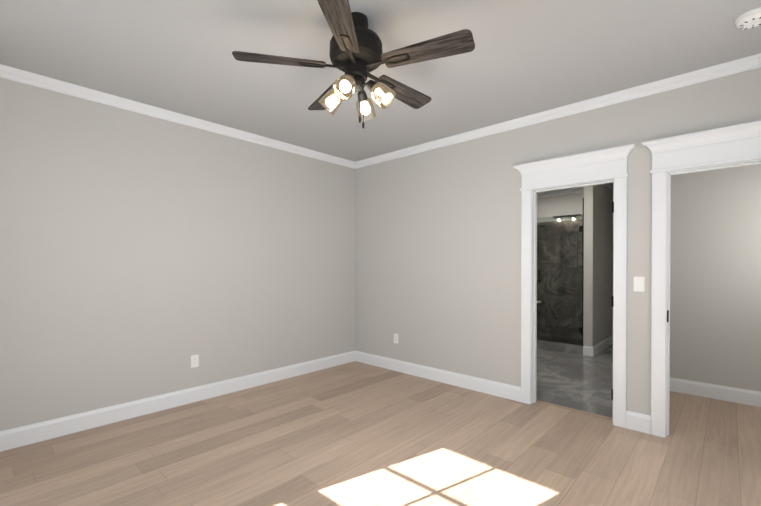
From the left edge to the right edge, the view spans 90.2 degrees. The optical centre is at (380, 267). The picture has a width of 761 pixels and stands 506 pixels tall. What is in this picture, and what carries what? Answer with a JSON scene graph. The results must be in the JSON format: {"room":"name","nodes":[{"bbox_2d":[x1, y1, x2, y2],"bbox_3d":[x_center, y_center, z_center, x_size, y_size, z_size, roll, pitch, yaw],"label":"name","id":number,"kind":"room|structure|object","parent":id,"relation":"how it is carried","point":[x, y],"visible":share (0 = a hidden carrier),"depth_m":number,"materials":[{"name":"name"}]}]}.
{"room":"empty bedroom","nodes":[
{"label":"empty bedroom","id":0,"kind":"room"},
{"bbox_2d":[0,78,354,430],"bbox_3d":[-1.817,-0.067,3.738,0.120,2.725,4.440,0,1,43],"label":"wall","id":1,"kind":"structure","parent":0,"point":[142,256],"depth_m":3.38,"materials":[{"name":"beige paint"}]},
{"bbox_2d":[0,351,355,451],"bbox_3d":[-1.757,1.226,3.711,0.016,0.140,4.170,0,1,43],"label":"baseboard","id":2,"kind":"structure","parent":1,"relation":"attached to","point":[55,428],"depth_m":3.38,"materials":[{"name":"white wood"}]},
{"bbox_2d":[0,64,355,168],"bbox_3d":[-1.751,-1.392,3.668,0.060,0.074,4.080,0,1,43],"label":"crown molding","id":3,"kind":"structure","parent":1,"relation":"attached to","point":[6,72],"depth_m":3.35,"materials":[{"name":"white wood"}]},
{"bbox_2d":[191,355,198,367],"bbox_3d":[-1.797,0.904,3.671,0.007,0.118,0.072,0,1,43],"label":"outlet","id":4,"kind":"object","parent":1,"relation":"attached to","point":[194,360],"visible":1,"depth_m":3.67,"materials":[{"name":"white plastic"}]},
{"bbox_2d":[0,361,760,505],"bbox_3d":[0.386,1.363,2.655,4.840,0.120,5.820,0,1,43],"label":"floor","id":5,"kind":"structure","parent":0,"point":[354,433],"depth_m":2.65,"materials":[{"name":"brown wood"}]},
{"bbox_2d":[536,400,612,419],"bbox_3d":[1.755,1.294,3.454,0.670,0.008,0.040,0,1,43],"label":"trim","id":6,"kind":"structure","parent":5,"relation":"on","point":[580,411],"depth_m":3.43,"materials":[{"name":"beige wood"}]},
{"bbox_2d":[0,0,760,161],"bbox_3d":[1.274,-1.488,3.600,4.840,0.120,8.440,0,1,43],"label":"ceiling","id":7,"kind":"structure","parent":0,"point":[523,58],"depth_m":2.53,"materials":[{"name":"paint"}]},
{"bbox_2d":[232,0,474,127],"bbox_3d":[-0.106,-1.109,2.208,1.293,0.620,1.233,0,1,43],"label":"fan","id":8,"kind":"object","parent":7,"relation":"hanging from","point":[357,55],"visible":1,"depth_m":2.07,"materials":[{"name":"brown wood"}]},
{"bbox_2d":[735,7,760,29],"bbox_3d":[2.096,-1.395,2.132,0.148,0.047,0.148,0,1,43],"label":"smoke detector","id":9,"kind":"object","parent":7,"relation":"attached to","point":[749,19],"visible":1,"depth_m":2.12,"materials":[{"name":"white plastic"}]},
{"bbox_2d":[355,68,760,415],"bbox_3d":[1.382,-0.067,3.727,4.600,2.725,0.120,0,1,43],"label":"wall","id":10,"kind":"structure","parent":0,"point":[437,258],"depth_m":3.94,"materials":[{"name":"beige paint"}]},
{"bbox_2d":[394,333,397,342],"bbox_3d":[0.194,0.884,4.742,0.072,0.118,0.007,0,1,43],"label":"outlet","id":11,"kind":"object","parent":10,"relation":"attached to","point":[395,338],"visible":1,"depth_m":4.74,"materials":[{"name":"white plastic"}]},
{"bbox_2d":[356,351,520,401],"bbox_3d":[0.518,1.221,4.440,2.295,0.140,0.016,0,1,43],"label":"baseboard","id":12,"kind":"structure","parent":10,"relation":"attached to","point":[503,390],"depth_m":4.24,"materials":[{"name":"white wood"}]},
{"bbox_2d":[356,53,760,168],"bbox_3d":[1.321,-1.392,3.652,4.600,0.074,0.060,0,1,43],"label":"crown molding","id":13,"kind":"structure","parent":10,"relation":"attached to","point":[748,63],"depth_m":3.21,"materials":[{"name":"white wood"}]},
{"bbox_2d":[513,144,635,427],"bbox_3d":[1.698,0.161,3.385,0.980,2.275,0.202,0,1,43],"label":"door frame","id":14,"kind":"structure","parent":10,"relation":"attached to","point":[602,164],"depth_m":3.30,"materials":[{"name":"white wood"}]},
{"bbox_2d":[628,411,644,426],"bbox_3d":[2.522,1.227,3.603,0.016,0.140,1.230,0,1,43],"label":"baseboard","id":15,"kind":"structure","parent":10,"relation":"attached to","point":[634,418],"depth_m":3.03,"materials":[{"name":"white wood"}]},
{"bbox_2d":[634,277,644,291],"bbox_3d":[2.057,0.131,3.018,0.072,0.118,0.012,0,1,43],"label":"light switch","id":16,"kind":"object","parent":10,"relation":"attached to","point":[639,284],"visible":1,"depth_m":3.01,"materials":[{"name":"white plastic"}]},
{"bbox_2d":[611,202,668,399],"bbox_3d":[2.070,0.276,3.031,0.378,1.640,0.048,0,1,43],"label":"jamb hinges","id":17,"kind":"object","parent":10,"relation":"attached to","point":[612,305],"visible":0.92,"depth_m":3.13,"materials":[{"name":"brown metal"}]},
{"bbox_2d":[642,120,760,437],"bbox_3d":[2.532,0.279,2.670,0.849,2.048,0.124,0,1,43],"label":"door frame","id":18,"kind":"structure","parent":10,"relation":"attached to","point":[721,166],"depth_m":2.91,"materials":[{"name":"white wood"}]},
{"bbox_2d":[537,193,580,221],"bbox_3d":[3.306,-0.087,6.863,1.520,2.725,0.140,0,1,43],"label":"wall","id":19,"kind":"structure","parent":0,"point":[566,204],"depth_m":6.85,"materials":[{"name":"beige paint"}]},
{"bbox_2d":[537,335,581,344],"bbox_3d":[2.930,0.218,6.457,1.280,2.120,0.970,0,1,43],"label":"shower curb","id":20,"kind":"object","parent":19,"relation":"attached to","point":[570,341],"depth_m":6.64,"materials":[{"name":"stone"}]},
{"bbox_2d":[537,219,582,339],"bbox_3d":[3.288,0.206,6.846,1.256,2.100,0.112,0,1,43],"label":"shower wall tile","id":21,"kind":"structure","parent":19,"relation":"attached to","point":[575,330],"depth_m":6.84,"materials":[{"name":"tile"}]},
{"bbox_2d":[537,187,583,197],"bbox_3d":[3.238,-1.347,6.782,1.280,0.074,0.060,0,1,43],"label":"crown molding","id":22,"kind":"structure","parent":19,"relation":"attached to","point":[567,191],"depth_m":6.79,"materials":[{"name":"white wood"}]},
{"bbox_2d":[560,231,577,267],"bbox_3d":[3.338,-0.304,6.719,0.304,0.664,0.005,0,1,43],"label":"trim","id":23,"kind":"structure","parent":19,"relation":"attached to","point":[577,244],"depth_m":6.62,"materials":[{"name":"black metal"}]},
{"bbox_2d":[537,187,581,192],"bbox_3d":[2.406,-1.408,5.494,2.500,0.065,3.880,0,1,43],"label":"ceiling","id":24,"kind":"structure","parent":0,"point":[561,189],"depth_m":6.70,"materials":[{"name":"paint"}]},
{"bbox_2d":[536,344,612,417],"bbox_3d":[2.433,1.344,5.556,2.720,0.120,4.020,0,1,43],"label":"floor","id":25,"kind":"structure","parent":0,"point":[577,381],"depth_m":4.34,"materials":[{"name":"grey tile"}]},
{"bbox_2d":[537,198,583,354],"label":"shower door","id":26,"kind":"structure","parent":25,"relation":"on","point":[568,347],"depth_m":5.82,"materials":[{"name":"glass"}]},
{"bbox_2d":[581,184,611,346],"bbox_3d":[3.394,-0.081,5.926,0.120,2.725,1.080,0,1,43],"label":"wall","id":27,"kind":"structure","parent":0,"point":[597,314],"depth_m":5.70,"materials":[{"name":"beige paint"}]},
{"bbox_2d":[592,335,612,356],"bbox_3d":[3.581,1.211,6.037,0.016,0.140,1.516,0,1,43],"label":"baseboard","id":28,"kind":"structure","parent":27,"relation":"attached to","point":[599,347],"depth_m":5.87,"materials":[{"name":"white wood"}]},
{"bbox_2d":[604,183,612,189],"bbox_3d":[3.582,-1.342,5.989,0.060,0.074,1.560,0,1,43],"label":"crown molding","id":29,"kind":"structure","parent":27,"relation":"attached to","point":[610,185],"depth_m":6.14,"materials":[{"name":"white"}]},
{"bbox_2d":[612,190,612,334],"bbox_3d":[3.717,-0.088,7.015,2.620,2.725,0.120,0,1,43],"label":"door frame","id":30,"kind":"structure","parent":0,"point":[612,263],"depth_m":6.62,"materials":[{"name":"beige paint"}]},
{"bbox_2d":[670,164,760,391],"bbox_3d":[3.501,-0.066,3.651,1.380,2.725,0.120,0,1,43],"label":"wall","id":31,"kind":"structure","parent":0,"point":[715,277],"depth_m":3.74,"materials":[{"name":"beige paint"}]},
{"bbox_2d":[670,377,760,406],"bbox_3d":[3.455,1.227,3.610,1.380,0.140,0.016,0,1,43],"label":"baseboard","id":32,"kind":"structure","parent":31,"relation":"attached to","point":[731,394],"depth_m":3.73,"materials":[{"name":"white wood"}]}
]}

